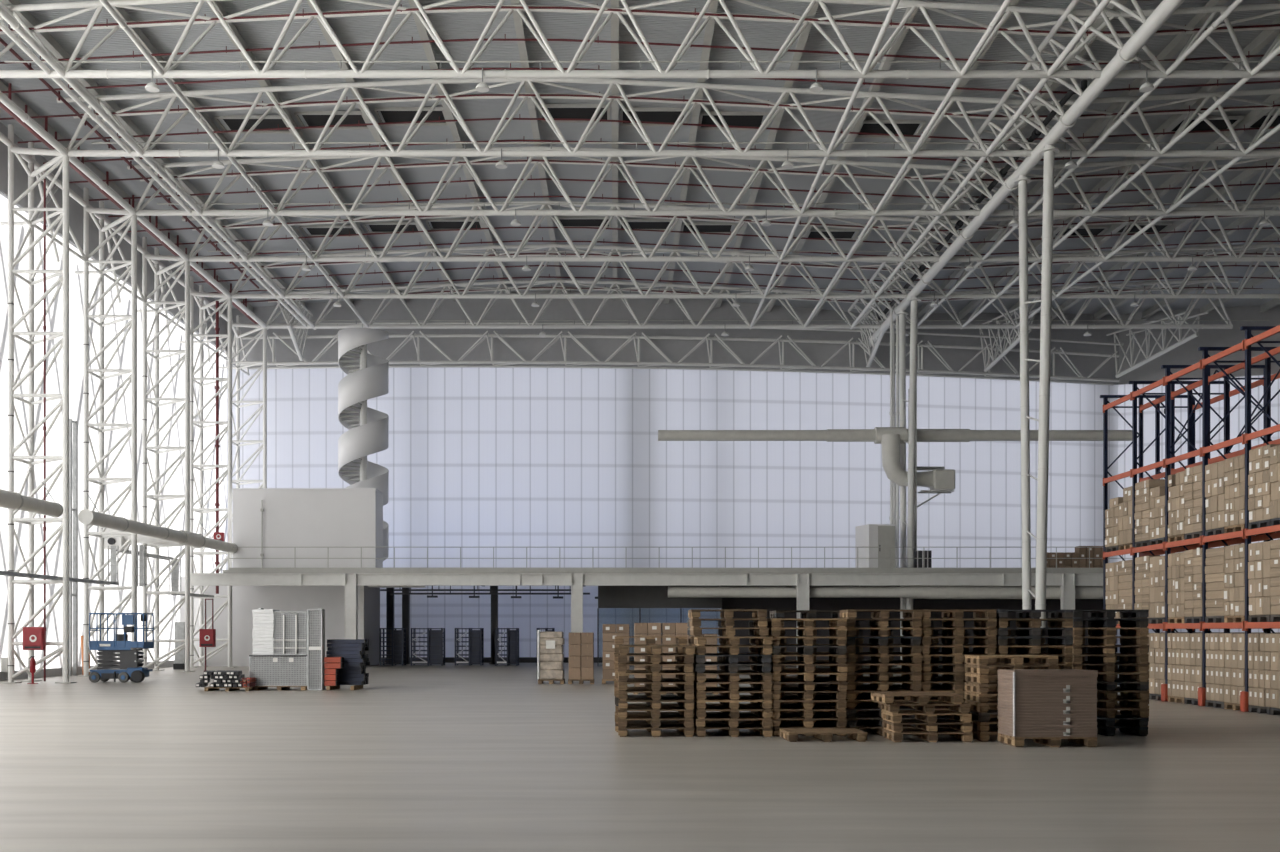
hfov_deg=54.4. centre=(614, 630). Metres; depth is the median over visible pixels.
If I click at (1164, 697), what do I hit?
frame
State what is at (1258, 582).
carton
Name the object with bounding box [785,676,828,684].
wooden pallet
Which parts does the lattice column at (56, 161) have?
leg, leg, plate, leg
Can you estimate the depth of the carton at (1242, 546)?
26.07 m
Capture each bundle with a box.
[249,655,306,685]
[252,608,279,654]
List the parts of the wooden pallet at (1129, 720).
board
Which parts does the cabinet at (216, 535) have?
door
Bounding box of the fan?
[917,467,954,507]
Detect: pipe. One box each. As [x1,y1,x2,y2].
[0,4,1279,35]
[0,34,1279,65]
[0,37,258,288]
[0,90,1279,119]
[1,63,1279,93]
[18,114,1274,142]
[43,140,1279,163]
[43,179,45,680]
[69,157,1279,182]
[89,178,1279,200]
[108,192,1279,216]
[127,208,1231,232]
[147,225,1279,245]
[178,252,1279,271]
[194,264,1278,282]
[208,274,1279,292]
[212,237,1279,255]
[215,301,219,593]
[219,285,1262,303]
[878,80,1087,319]
[889,310,893,523]
[895,312,899,567]
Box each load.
[537,630,564,679]
[998,669,1097,736]
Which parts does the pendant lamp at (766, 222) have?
lamp shade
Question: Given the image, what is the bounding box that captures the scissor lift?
[89,613,153,682]
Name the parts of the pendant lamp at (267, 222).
lamp shade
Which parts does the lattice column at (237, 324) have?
leg, leg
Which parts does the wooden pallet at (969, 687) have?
board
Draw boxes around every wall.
[0,122,226,680]
[0,192,225,671]
[180,577,379,665]
[226,368,1117,656]
[722,586,1102,665]
[1118,375,1279,652]
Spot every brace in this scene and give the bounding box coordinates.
[0,155,86,261]
[75,214,144,302]
[137,260,191,334]
[180,303,227,362]
[219,328,249,375]
[1149,370,1215,473]
[1216,369,1279,453]
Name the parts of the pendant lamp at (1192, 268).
lamp shade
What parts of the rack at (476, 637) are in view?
post, post, post, post, post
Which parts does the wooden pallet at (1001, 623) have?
board, board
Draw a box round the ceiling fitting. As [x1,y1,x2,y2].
[553,586,562,598]
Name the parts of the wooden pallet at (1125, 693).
board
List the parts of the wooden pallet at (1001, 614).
board, board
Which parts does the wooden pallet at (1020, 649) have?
board, board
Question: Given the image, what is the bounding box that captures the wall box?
[1,657,14,678]
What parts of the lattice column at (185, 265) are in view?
leg, leg, leg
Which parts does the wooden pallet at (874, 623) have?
board, board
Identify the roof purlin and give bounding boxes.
[0,81,254,313]
[1,0,304,310]
[112,6,354,306]
[206,1,406,303]
[307,0,455,300]
[408,0,509,298]
[510,0,563,293]
[611,0,618,299]
[664,0,717,303]
[716,2,818,307]
[766,0,921,311]
[1093,191,1279,319]
[1200,265,1279,312]
[1259,298,1279,312]
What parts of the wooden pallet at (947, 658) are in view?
board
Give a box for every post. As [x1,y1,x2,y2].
[69,419,77,675]
[908,389,916,550]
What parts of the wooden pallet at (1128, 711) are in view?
board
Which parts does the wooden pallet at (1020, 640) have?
board, board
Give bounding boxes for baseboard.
[381,656,1119,662]
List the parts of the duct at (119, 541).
motor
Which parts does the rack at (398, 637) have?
post, post, post, post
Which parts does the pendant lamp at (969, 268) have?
lamp shade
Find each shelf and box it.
[412,654,443,655]
[456,654,482,655]
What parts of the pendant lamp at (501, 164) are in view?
lamp shade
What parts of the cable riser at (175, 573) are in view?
plate, rail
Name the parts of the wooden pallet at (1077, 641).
board, board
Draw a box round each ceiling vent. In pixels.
[214,115,290,132]
[294,111,368,128]
[299,225,357,236]
[363,222,420,233]
[374,107,448,125]
[425,219,483,230]
[538,104,609,122]
[555,216,610,227]
[619,219,673,230]
[620,107,689,125]
[681,222,737,233]
[698,111,768,129]
[805,229,859,240]
[856,120,925,137]
[1054,226,1109,236]
[1116,222,1172,233]
[1171,116,1243,133]
[1249,112,1279,129]
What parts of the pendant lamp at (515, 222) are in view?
lamp shade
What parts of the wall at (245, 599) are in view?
corner trim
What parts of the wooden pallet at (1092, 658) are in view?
board, board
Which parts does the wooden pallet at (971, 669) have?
board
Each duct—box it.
[0,481,62,517]
[78,493,237,552]
[104,528,180,549]
[658,427,1131,485]
[668,586,1102,598]
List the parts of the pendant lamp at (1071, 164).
lamp shade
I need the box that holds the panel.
[274,611,306,654]
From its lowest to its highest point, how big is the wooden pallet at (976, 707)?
0.144 m
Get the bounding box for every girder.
[277,301,312,360]
[848,0,1184,346]
[859,302,896,366]
[979,307,1037,371]
[1106,311,1208,377]
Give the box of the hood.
[917,471,933,487]
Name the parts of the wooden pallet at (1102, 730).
board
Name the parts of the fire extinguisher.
post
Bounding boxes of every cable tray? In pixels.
[368,586,425,587]
[380,586,569,590]
[390,586,589,594]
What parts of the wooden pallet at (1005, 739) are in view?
board, board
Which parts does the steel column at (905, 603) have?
cap plate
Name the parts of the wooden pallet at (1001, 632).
board, board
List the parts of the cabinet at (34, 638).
door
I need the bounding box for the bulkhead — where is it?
[598,586,721,607]
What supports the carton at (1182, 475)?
on the carton at (1182, 493)
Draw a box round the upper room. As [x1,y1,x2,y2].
[232,488,383,567]
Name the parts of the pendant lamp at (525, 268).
lamp shade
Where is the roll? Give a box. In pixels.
[81,635,89,674]
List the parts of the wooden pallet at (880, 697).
board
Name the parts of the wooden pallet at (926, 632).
board, board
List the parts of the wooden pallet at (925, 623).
board, board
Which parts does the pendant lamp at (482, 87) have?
lamp shade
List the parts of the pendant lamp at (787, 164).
lamp shade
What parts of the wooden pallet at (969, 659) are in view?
board, board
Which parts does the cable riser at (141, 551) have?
rail, plate, rail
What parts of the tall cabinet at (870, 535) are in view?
door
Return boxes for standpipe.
[204,599,213,670]
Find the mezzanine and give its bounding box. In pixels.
[190,570,1102,667]
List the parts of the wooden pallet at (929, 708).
board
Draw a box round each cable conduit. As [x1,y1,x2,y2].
[4,60,1279,68]
[91,142,1279,148]
[157,203,1279,208]
[208,250,1279,255]
[249,288,1279,293]
[282,320,1268,323]
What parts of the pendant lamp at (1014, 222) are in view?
lamp shade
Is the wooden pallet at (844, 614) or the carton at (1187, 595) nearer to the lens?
the wooden pallet at (844, 614)
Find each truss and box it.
[0,0,1279,78]
[56,78,1279,156]
[127,146,1279,215]
[182,201,1279,261]
[226,244,1279,298]
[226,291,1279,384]
[240,322,1123,385]
[261,279,1238,328]
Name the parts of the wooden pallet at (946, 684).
board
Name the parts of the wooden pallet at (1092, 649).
board, board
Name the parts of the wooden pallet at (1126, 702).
board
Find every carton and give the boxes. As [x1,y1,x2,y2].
[569,633,580,643]
[569,644,580,655]
[569,656,580,667]
[569,668,580,679]
[581,633,593,643]
[581,644,593,655]
[581,656,593,667]
[581,667,593,679]
[603,624,615,632]
[603,633,628,641]
[603,642,628,650]
[603,651,614,659]
[603,660,613,668]
[603,669,628,679]
[616,624,628,632]
[634,623,647,633]
[634,634,647,644]
[634,647,645,652]
[634,656,645,666]
[634,666,645,677]
[634,677,645,686]
[648,623,660,633]
[648,634,660,644]
[661,623,675,633]
[661,634,675,644]
[661,647,675,652]
[661,656,675,666]
[661,666,675,677]
[661,677,675,686]
[676,623,688,633]
[676,634,688,644]
[704,634,716,644]
[705,656,716,666]
[705,667,716,677]
[706,647,716,652]
[706,684,716,686]
[1049,552,1055,557]
[1049,559,1055,565]
[1057,552,1063,557]
[1057,559,1063,565]
[1064,552,1070,557]
[1064,559,1070,565]
[1071,552,1078,557]
[1071,559,1078,565]
[1075,546,1085,552]
[1078,559,1085,565]
[1079,552,1085,557]
[1086,546,1092,552]
[1086,552,1092,557]
[1086,559,1092,565]
[1093,546,1100,552]
[1093,552,1100,557]
[1093,559,1100,565]
[1105,509,1109,518]
[1105,518,1109,527]
[1105,528,1109,537]
[1105,537,1109,546]
[1105,563,1109,576]
[1105,577,1109,590]
[1105,591,1109,604]
[1109,498,1114,508]
[1109,517,1114,527]
[1109,536,1113,545]
[1109,591,1113,604]
[1110,508,1113,517]
[1110,527,1113,536]
[1110,562,1114,576]
[1110,577,1114,590]
[1114,497,1122,507]
[1114,507,1118,516]
[1114,516,1118,526]
[1114,526,1118,535]
[1114,536,1118,545]
[1114,562,1118,575]
[1114,576,1118,589]
[1114,590,1118,604]
[1114,604,1119,618]
[1118,517,1122,530]
[1118,560,1131,567]
[1118,567,1131,575]
[1118,582,1131,589]
[1118,604,1131,609]
[1119,503,1123,516]
[1119,531,1122,544]
[1119,574,1131,582]
[1119,589,1131,596]
[1119,596,1131,603]
[1123,487,1127,501]
[1123,501,1127,515]
[1123,516,1127,529]
[1123,530,1127,543]
[1127,529,1131,542]
[1128,486,1131,500]
[1128,500,1131,514]
[1128,515,1131,528]
[1134,511,1142,519]
[1134,526,1142,534]
[1134,580,1141,587]
[1134,587,1142,594]
[1134,603,1141,609]
[1135,482,1141,489]
[1135,489,1141,497]
[1135,497,1142,504]
[1135,504,1141,512]
[1135,519,1141,526]
[1135,534,1141,541]
[1135,557,1141,564]
[1135,564,1141,572]
[1135,572,1143,579]
[1135,595,1142,602]
[1142,479,1164,488]
[1142,487,1154,495]
[1142,494,1149,502]
[1142,502,1149,510]
[1142,510,1149,517]
[1142,517,1149,525]
[1142,525,1150,532]
[1142,532,1149,540]
[1142,556,1156,563]
[1142,563,1149,571]
[1142,571,1149,578]
[1142,579,1148,586]
[1142,587,1149,594]
[1142,595,1149,602]
[1142,602,1149,609]
[1149,518,1155,528]
[1149,572,1154,587]
[1149,648,1154,662]
[1149,663,1156,678]
[1149,678,1153,693]
[1150,488,1155,498]
[1150,498,1154,508]
[1150,508,1153,518]
[1150,529,1154,539]
[1150,557,1154,571]
[1150,587,1155,602]
[1150,603,1154,617]
[1150,633,1153,647]
[1154,507,1158,517]
[1154,556,1160,571]
[1154,587,1158,601]
[1154,633,1159,647]
[1154,679,1159,693]
[1155,486,1164,496]
[1155,497,1159,507]
[1155,517,1160,527]
[1155,528,1159,538]
[1155,572,1160,586]
[1155,602,1162,617]
[1155,648,1159,663]
[1155,664,1158,678]
[1159,506,1164,516]
[1159,555,1164,570]
[1159,586,1164,601]
[1159,664,1164,679]
[1160,495,1164,506]
[1160,516,1164,526]
[1160,527,1164,537]
[1160,571,1164,586]
[1160,602,1164,616]
[1160,633,1164,647]
[1160,648,1164,663]
[1160,679,1164,693]
[1167,566,1171,578]
[1167,633,1172,648]
[1167,664,1172,679]
[1167,680,1172,695]
[1168,474,1175,486]
[1168,487,1171,499]
[1168,499,1171,511]
[1168,512,1172,523]
[1168,524,1171,536]
[1168,554,1171,565]
[1168,579,1172,591]
[1168,592,1172,604]
[1168,605,1170,616]
[1168,649,1171,663]
[1171,604,1176,616]
[1172,486,1175,498]
[1172,498,1175,510]
[1172,511,1175,523]
[1172,523,1175,535]
[1172,553,1176,565]
[1172,566,1176,578]
[1172,579,1176,591]
[1172,592,1175,603]
[1172,633,1176,648]
[1172,649,1175,664]
[1172,665,1176,680]
[1172,680,1175,695]
[1175,578,1180,590]
[1176,472,1180,484]
[1176,485,1179,497]
[1176,497,1180,509]
[1176,510,1179,522]
[1176,522,1179,534]
[1176,552,1180,565]
[1176,565,1180,577]
[1176,591,1180,603]
[1176,604,1179,616]
[1176,633,1180,648]
[1176,649,1180,664]
[1176,665,1179,680]
[1176,681,1179,696]
[1180,471,1184,483]
[1180,484,1184,496]
[1180,496,1184,508]
[1180,509,1184,521]
[1180,521,1184,533]
[1180,552,1184,564]
[1180,565,1184,577]
[1180,578,1184,590]
[1180,591,1184,603]
[1180,604,1184,616]
[1180,633,1183,648]
[1180,665,1184,680]
[1180,681,1185,696]
[1181,649,1184,664]
[1184,467,1193,476]
[1184,475,1193,484]
[1184,483,1192,492]
[1184,491,1193,500]
[1184,508,1192,517]
[1184,549,1193,558]
[1184,566,1194,574]
[1184,575,1193,583]
[1184,583,1193,591]
[1184,592,1192,599]
[1184,608,1193,616]
[1184,633,1190,648]
[1185,500,1193,508]
[1185,516,1192,525]
[1185,524,1192,533]
[1185,558,1192,566]
[1185,600,1192,608]
[1185,649,1190,665]
[1185,665,1190,681]
[1185,681,1189,697]
[1190,633,1196,648]
[1190,649,1197,665]
[1190,682,1197,698]
[1191,666,1195,681]
[1193,464,1208,474]
[1193,473,1201,482]
[1193,481,1201,490]
[1193,490,1201,498]
[1193,498,1201,507]
[1193,506,1201,515]
[1193,514,1201,523]
[1193,523,1201,531]
[1193,547,1212,557]
[1193,557,1201,565]
[1193,565,1201,573]
[1193,574,1201,582]
[1193,582,1201,590]
[1193,591,1201,599]
[1193,600,1201,607]
[1193,608,1201,616]
[1196,633,1201,649]
[1196,650,1201,665]
[1196,666,1201,682]
[1196,683,1201,698]
[1205,464,1211,480]
[1205,480,1211,497]
[1205,497,1211,513]
[1205,556,1224,565]
[1205,564,1224,573]
[1205,573,1224,582]
[1205,599,1224,607]
[1205,633,1209,649]
[1206,513,1211,529]
[1206,547,1224,557]
[1206,581,1224,590]
[1206,590,1223,599]
[1206,607,1224,615]
[1206,650,1210,666]
[1206,667,1210,683]
[1206,683,1209,699]
[1210,633,1214,649]
[1210,650,1214,666]
[1210,667,1214,683]
[1210,684,1214,700]
[1211,462,1217,479]
[1211,479,1217,495]
[1211,495,1218,512]
[1212,512,1217,528]
[1214,633,1219,649]
[1214,650,1219,666]
[1215,667,1222,683]
[1215,684,1220,700]
[1217,477,1225,494]
[1218,460,1224,477]
[1218,494,1224,510]
[1218,511,1224,527]
[1219,633,1224,649]
[1219,650,1228,667]
[1219,668,1224,684]
[1219,685,1223,701]
[1224,472,1229,485]
[1224,513,1229,526]
[1224,588,1229,601]
[1224,602,1229,615]
[1224,685,1232,702]
[1225,458,1229,472]
[1225,486,1229,499]
[1225,499,1230,512]
[1225,546,1229,559]
[1225,560,1230,573]
[1225,574,1229,587]
[1225,633,1231,650]
[1225,651,1230,667]
[1225,668,1231,684]
[1229,457,1234,470]
[1229,471,1233,484]
[1229,545,1234,558]
[1229,559,1234,572]
[1229,573,1234,587]
[1229,587,1237,601]
[1230,484,1234,498]
[1230,498,1234,511]
[1230,512,1233,525]
[1230,602,1235,615]
[1231,633,1237,650]
[1231,651,1237,667]
[1231,668,1239,685]
[1231,686,1237,703]
[1234,455,1239,469]
[1234,469,1239,483]
[1234,511,1238,524]
[1234,544,1239,558]
[1234,558,1241,572]
[1234,587,1239,600]
[1235,483,1240,497]
[1235,497,1240,510]
[1235,573,1238,586]
[1235,601,1240,615]
[1237,669,1244,686]
[1238,633,1244,650]
[1238,651,1244,668]
[1238,686,1244,703]
[1239,454,1244,468]
[1239,496,1244,509]
[1239,510,1244,523]
[1239,543,1244,557]
[1239,558,1244,571]
[1239,572,1244,586]
[1239,587,1244,600]
[1240,468,1244,482]
[1240,482,1244,495]
[1240,601,1244,615]
[1248,473,1255,485]
[1248,485,1254,498]
[1248,497,1256,510]
[1248,543,1255,561]
[1248,561,1255,578]
[1248,579,1254,596]
[1248,633,1253,650]
[1248,651,1260,668]
[1248,669,1256,686]
[1248,687,1254,704]
[1249,448,1255,461]
[1249,461,1256,473]
[1249,510,1256,522]
[1249,597,1255,614]
[1253,633,1260,650]
[1253,670,1259,687]
[1253,688,1258,705]
[1254,652,1259,669]
[1255,459,1262,471]
[1255,484,1262,496]
[1255,496,1262,508]
[1255,560,1263,578]
[1255,579,1263,596]
[1256,446,1262,459]
[1256,471,1262,484]
[1256,508,1263,520]
[1256,542,1262,560]
[1256,597,1262,614]
[1259,652,1264,669]
[1259,670,1265,687]
[1259,688,1266,706]
[1260,633,1265,651]
[1262,482,1270,495]
[1263,444,1279,457]
[1263,457,1269,470]
[1263,469,1269,482]
[1263,494,1270,507]
[1263,507,1269,519]
[1263,541,1271,559]
[1263,559,1272,577]
[1263,578,1270,596]
[1263,596,1274,614]
[1265,633,1270,651]
[1265,652,1270,669]
[1265,670,1272,688]
[1265,689,1270,706]
[1270,445,1277,464]
[1270,463,1277,482]
[1270,500,1278,518]
[1270,539,1279,549]
[1270,549,1279,558]
[1270,558,1279,567]
[1270,567,1279,576]
[1270,577,1279,586]
[1270,586,1279,595]
[1270,596,1279,604]
[1270,633,1279,651]
[1270,689,1277,707]
[1271,482,1279,500]
[1271,605,1279,614]
[1271,652,1278,670]
[1271,671,1278,689]
[1277,481,1279,498]
[1278,445,1279,462]
[1278,463,1279,480]
[1278,500,1279,517]
[1278,634,1279,651]
[1278,652,1279,670]
[1278,671,1279,689]
[1278,690,1279,707]
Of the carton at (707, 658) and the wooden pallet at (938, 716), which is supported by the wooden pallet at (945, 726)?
the wooden pallet at (938, 716)
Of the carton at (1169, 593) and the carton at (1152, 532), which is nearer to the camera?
the carton at (1169, 593)
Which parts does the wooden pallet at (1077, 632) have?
board, board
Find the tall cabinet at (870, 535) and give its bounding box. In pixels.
[855,524,895,567]
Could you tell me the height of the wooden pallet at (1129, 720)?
0.144 m
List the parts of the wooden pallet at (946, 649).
board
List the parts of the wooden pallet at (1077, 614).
board, board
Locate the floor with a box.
[0,663,1279,851]
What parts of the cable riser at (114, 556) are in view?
rail, plate, rail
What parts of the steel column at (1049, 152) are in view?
cap plate, cap plate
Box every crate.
[914,550,921,567]
[922,550,926,567]
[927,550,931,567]
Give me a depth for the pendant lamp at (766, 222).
45.62 m
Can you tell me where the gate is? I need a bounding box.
[307,608,324,689]
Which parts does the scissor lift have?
rail post, guard rail, scissor arm, scissor arm, scissor arm, scissor arm, guard rail, scissor arm, arm, guard rail, rail post, rail post, guard rail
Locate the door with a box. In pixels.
[173,622,184,668]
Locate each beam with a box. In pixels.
[324,657,341,662]
[324,663,341,667]
[324,669,336,673]
[324,675,336,679]
[324,680,336,685]
[326,651,360,654]
[327,639,365,642]
[327,643,363,646]
[327,647,362,650]
[327,655,361,658]
[329,639,363,639]
[329,666,362,669]
[338,674,365,677]
[339,670,362,673]
[339,677,367,680]
[339,678,364,680]
[339,681,362,684]
[344,659,363,661]
[344,662,361,665]
[1103,392,1131,412]
[1103,469,1132,485]
[1103,547,1131,559]
[1132,377,1164,399]
[1132,459,1164,476]
[1132,542,1164,554]
[1140,396,1164,412]
[1140,472,1164,481]
[1140,549,1164,556]
[1147,622,1164,630]
[1165,360,1202,384]
[1165,447,1202,466]
[1165,536,1201,549]
[1165,622,1201,630]
[1171,380,1201,399]
[1171,461,1201,473]
[1171,544,1201,553]
[1192,395,1223,412]
[1202,340,1244,367]
[1202,434,1244,455]
[1202,529,1244,544]
[1202,621,1244,630]
[1208,360,1244,384]
[1208,447,1244,463]
[1208,538,1244,547]
[1229,377,1263,396]
[1245,325,1279,348]
[1245,424,1279,443]
[1245,525,1279,538]
[1245,621,1279,630]
[1251,346,1279,364]
[1251,439,1279,449]
[1251,532,1279,541]
[1271,373,1279,380]
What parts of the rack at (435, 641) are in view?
post, post, post, post, post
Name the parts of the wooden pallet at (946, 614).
board, board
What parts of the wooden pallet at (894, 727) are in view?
board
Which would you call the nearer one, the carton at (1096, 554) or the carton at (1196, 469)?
the carton at (1196, 469)
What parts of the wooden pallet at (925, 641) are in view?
board, board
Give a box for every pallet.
[204,686,255,690]
[254,686,306,689]
[538,679,564,683]
[568,679,593,683]
[614,645,683,653]
[614,653,682,662]
[614,661,682,670]
[614,678,682,688]
[614,687,682,696]
[615,636,686,644]
[615,670,683,679]
[615,695,683,705]
[615,703,683,714]
[615,712,682,723]
[615,720,681,731]
[618,654,693,663]
[618,663,693,672]
[618,672,693,681]
[618,680,693,690]
[618,707,693,718]
[618,715,693,727]
[618,724,693,736]
[619,645,694,654]
[619,689,693,699]
[619,698,693,709]
[687,619,753,627]
[687,628,754,635]
[688,609,766,618]
[688,636,758,644]
[689,619,767,627]
[690,628,768,636]
[692,661,757,670]
[693,645,758,653]
[693,654,771,663]
[693,663,771,672]
[693,670,758,679]
[693,680,771,690]
[693,687,757,696]
[693,695,758,705]
[693,703,758,714]
[693,715,771,727]
[693,720,757,731]
[694,637,772,645]
[694,645,772,654]
[694,653,758,662]
[694,672,772,681]
[694,678,758,688]
[694,689,772,699]
[694,698,771,709]
[694,707,772,718]
[694,724,772,736]
[706,712,757,723]
[767,619,846,627]
[767,628,846,636]
[770,610,840,618]
[770,654,846,663]
[770,671,846,681]
[770,724,846,736]
[771,645,846,654]
[771,663,847,672]
[771,689,846,699]
[771,698,846,709]
[771,706,846,718]
[771,715,846,727]
[772,637,846,645]
[772,680,847,690]
[779,620,828,627]
[779,629,816,635]
[779,636,830,644]
[780,647,816,653]
[780,653,830,662]
[780,687,831,696]
[780,695,829,705]
[780,703,829,714]
[780,712,829,722]
[780,728,866,741]
[781,661,829,670]
[781,670,830,679]
[781,678,830,688]
[781,720,829,723]
[783,644,829,652]
[784,660,830,667]
[784,668,829,677]
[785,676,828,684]
[785,684,829,686]
[785,693,828,694]
[840,610,922,618]
[845,636,920,645]
[845,654,922,663]
[845,663,921,672]
[845,697,913,708]
[845,706,914,717]
[845,715,915,726]
[846,619,921,627]
[846,628,921,636]
[846,645,921,654]
[846,680,921,690]
[846,723,916,735]
[847,671,921,681]
[847,689,922,699]
[854,620,900,627]
[854,638,889,644]
[854,647,890,653]
[855,629,890,635]
[855,661,903,670]
[856,653,902,660]
[856,670,902,679]
[856,678,902,687]
[856,686,902,696]
[856,695,903,705]
[856,703,902,713]
[856,720,870,728]
[857,644,901,652]
[858,629,892,635]
[858,638,893,643]
[858,652,901,660]
[858,668,900,677]
[858,676,900,685]
[858,684,900,693]
[858,692,870,701]
[859,660,901,668]
[871,692,962,703]
[880,701,969,713]
[881,710,971,722]
[882,719,972,732]
[882,728,972,741]
[920,619,996,627]
[920,636,996,645]
[920,645,995,654]
[920,662,996,672]
[920,671,996,681]
[920,680,996,690]
[920,688,996,699]
[921,610,996,618]
[921,628,996,636]
[921,654,996,663]
[929,647,964,653]
[929,697,996,708]
[930,620,973,627]
[931,653,973,661]
[931,661,964,670]
[931,678,964,687]
[932,629,968,635]
[932,644,974,652]
[933,638,968,643]
[933,652,973,660]
[933,668,942,677]
[935,706,996,717]
[937,715,996,726]
[938,724,997,735]
[964,691,997,702]
[964,701,997,712]
[965,655,1057,664]
[965,664,1057,674]
[965,673,997,683]
[965,682,998,693]
[969,710,997,721]
[971,719,997,731]
[971,728,997,740]
[995,610,1072,618]
[995,645,1072,654]
[995,654,1072,663]
[996,619,1072,627]
[996,628,1072,636]
[996,636,1072,645]
[996,663,1071,672]
[997,733,1097,746]
[1006,638,1042,644]
[1007,620,1047,627]
[1009,644,1048,652]
[1010,629,1045,635]
[1011,638,1044,643]
[1072,636,1148,645]
[1072,663,1147,672]
[1073,610,1148,618]
[1073,619,1148,627]
[1073,628,1148,636]
[1073,645,1147,654]
[1073,654,1148,663]
[1081,620,1118,627]
[1081,645,1148,653]
[1081,661,1149,670]
[1097,671,1147,681]
[1097,680,1148,690]
[1097,689,1148,699]
[1097,697,1147,708]
[1097,706,1148,717]
[1097,715,1147,726]
[1097,723,1147,735]
[1105,545,1148,552]
[1118,543,1161,550]
[1135,540,1181,547]
[1149,537,1199,545]
[1149,617,1164,623]
[1149,693,1160,699]
[1168,534,1220,542]
[1168,617,1183,622]
[1168,696,1185,703]
[1184,531,1241,539]
[1184,617,1201,622]
[1184,698,1197,704]
[1205,527,1262,535]
[1205,616,1223,622]
[1205,700,1223,708]
[1224,524,1279,533]
[1224,616,1244,622]
[1224,702,1239,709]
[1248,519,1269,529]
[1248,615,1269,621]
[1248,705,1270,714]
[1270,518,1279,525]
[1270,615,1279,621]
[1270,708,1279,714]
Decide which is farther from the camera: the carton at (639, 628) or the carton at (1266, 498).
the carton at (639, 628)
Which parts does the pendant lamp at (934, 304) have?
lamp shade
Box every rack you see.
[380,628,405,665]
[411,628,444,665]
[455,628,483,665]
[495,628,518,665]
[537,628,554,631]
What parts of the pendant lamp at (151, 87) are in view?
lamp shade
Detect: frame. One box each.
[1103,397,1142,684]
[1132,384,1174,632]
[1155,397,1194,632]
[1161,368,1209,701]
[1187,384,1229,632]
[1198,350,1244,705]
[1224,368,1264,632]
[1240,329,1279,711]
[1265,350,1279,632]
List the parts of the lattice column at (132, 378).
leg, leg, leg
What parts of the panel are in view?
post, post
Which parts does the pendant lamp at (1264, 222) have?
lamp shade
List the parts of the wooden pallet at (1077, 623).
board, board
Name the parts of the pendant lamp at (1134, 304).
lamp shade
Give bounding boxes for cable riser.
[108,546,118,584]
[137,545,144,585]
[169,559,180,590]
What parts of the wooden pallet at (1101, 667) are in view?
board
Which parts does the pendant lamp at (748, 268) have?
lamp shade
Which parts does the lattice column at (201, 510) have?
leg, leg, leg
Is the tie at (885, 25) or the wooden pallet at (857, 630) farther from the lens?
the tie at (885, 25)
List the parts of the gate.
rail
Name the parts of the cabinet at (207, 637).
door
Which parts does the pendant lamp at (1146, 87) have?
lamp shade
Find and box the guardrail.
[228,547,1131,569]
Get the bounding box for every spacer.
[1100,395,1186,397]
[1129,381,1223,383]
[1161,365,1264,368]
[1198,347,1276,350]
[1240,326,1275,330]
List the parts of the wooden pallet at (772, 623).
board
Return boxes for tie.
[0,0,289,298]
[0,5,315,329]
[0,20,306,326]
[0,91,267,329]
[0,132,232,322]
[99,0,368,326]
[750,0,899,327]
[804,0,1011,326]
[851,0,1110,329]
[918,0,1243,326]
[962,46,1279,326]
[1016,124,1279,326]
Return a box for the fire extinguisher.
[27,656,37,683]
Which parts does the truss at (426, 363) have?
post, post, post, post, post, post, post, post, post, post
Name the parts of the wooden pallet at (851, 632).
board, board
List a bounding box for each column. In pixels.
[0,124,76,682]
[77,187,136,676]
[142,237,193,671]
[190,276,235,667]
[232,315,266,561]
[597,608,722,665]
[888,296,920,666]
[1014,144,1059,643]
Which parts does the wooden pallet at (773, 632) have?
board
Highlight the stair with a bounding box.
[338,327,388,560]
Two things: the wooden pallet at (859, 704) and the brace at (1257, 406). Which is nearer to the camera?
the wooden pallet at (859, 704)
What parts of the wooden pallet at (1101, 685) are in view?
board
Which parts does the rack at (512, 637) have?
post, post, post, post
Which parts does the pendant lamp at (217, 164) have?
lamp shade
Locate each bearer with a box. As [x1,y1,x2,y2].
[326,685,339,689]
[350,685,362,689]
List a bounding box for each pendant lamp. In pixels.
[145,68,159,92]
[212,149,223,168]
[262,209,272,225]
[302,256,310,270]
[333,302,340,306]
[476,68,488,92]
[496,149,506,168]
[511,209,520,225]
[522,256,530,270]
[531,293,539,306]
[539,324,545,335]
[732,302,739,306]
[745,256,753,270]
[761,209,770,225]
[782,149,793,168]
[809,68,822,92]
[930,293,938,306]
[965,256,973,270]
[1009,209,1018,225]
[1065,149,1076,168]
[1084,324,1091,335]
[1130,293,1138,306]
[1139,68,1153,92]
[1187,256,1196,270]
[1259,209,1269,225]
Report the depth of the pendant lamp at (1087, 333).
62.70 m
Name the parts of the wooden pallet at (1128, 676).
board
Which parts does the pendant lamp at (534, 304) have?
lamp shade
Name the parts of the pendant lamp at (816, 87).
lamp shade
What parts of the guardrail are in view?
rail, rail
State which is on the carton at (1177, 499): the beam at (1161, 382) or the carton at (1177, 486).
the carton at (1177, 486)
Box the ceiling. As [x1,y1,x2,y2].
[0,0,1279,314]
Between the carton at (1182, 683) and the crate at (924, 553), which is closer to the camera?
the carton at (1182, 683)
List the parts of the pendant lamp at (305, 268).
lamp shade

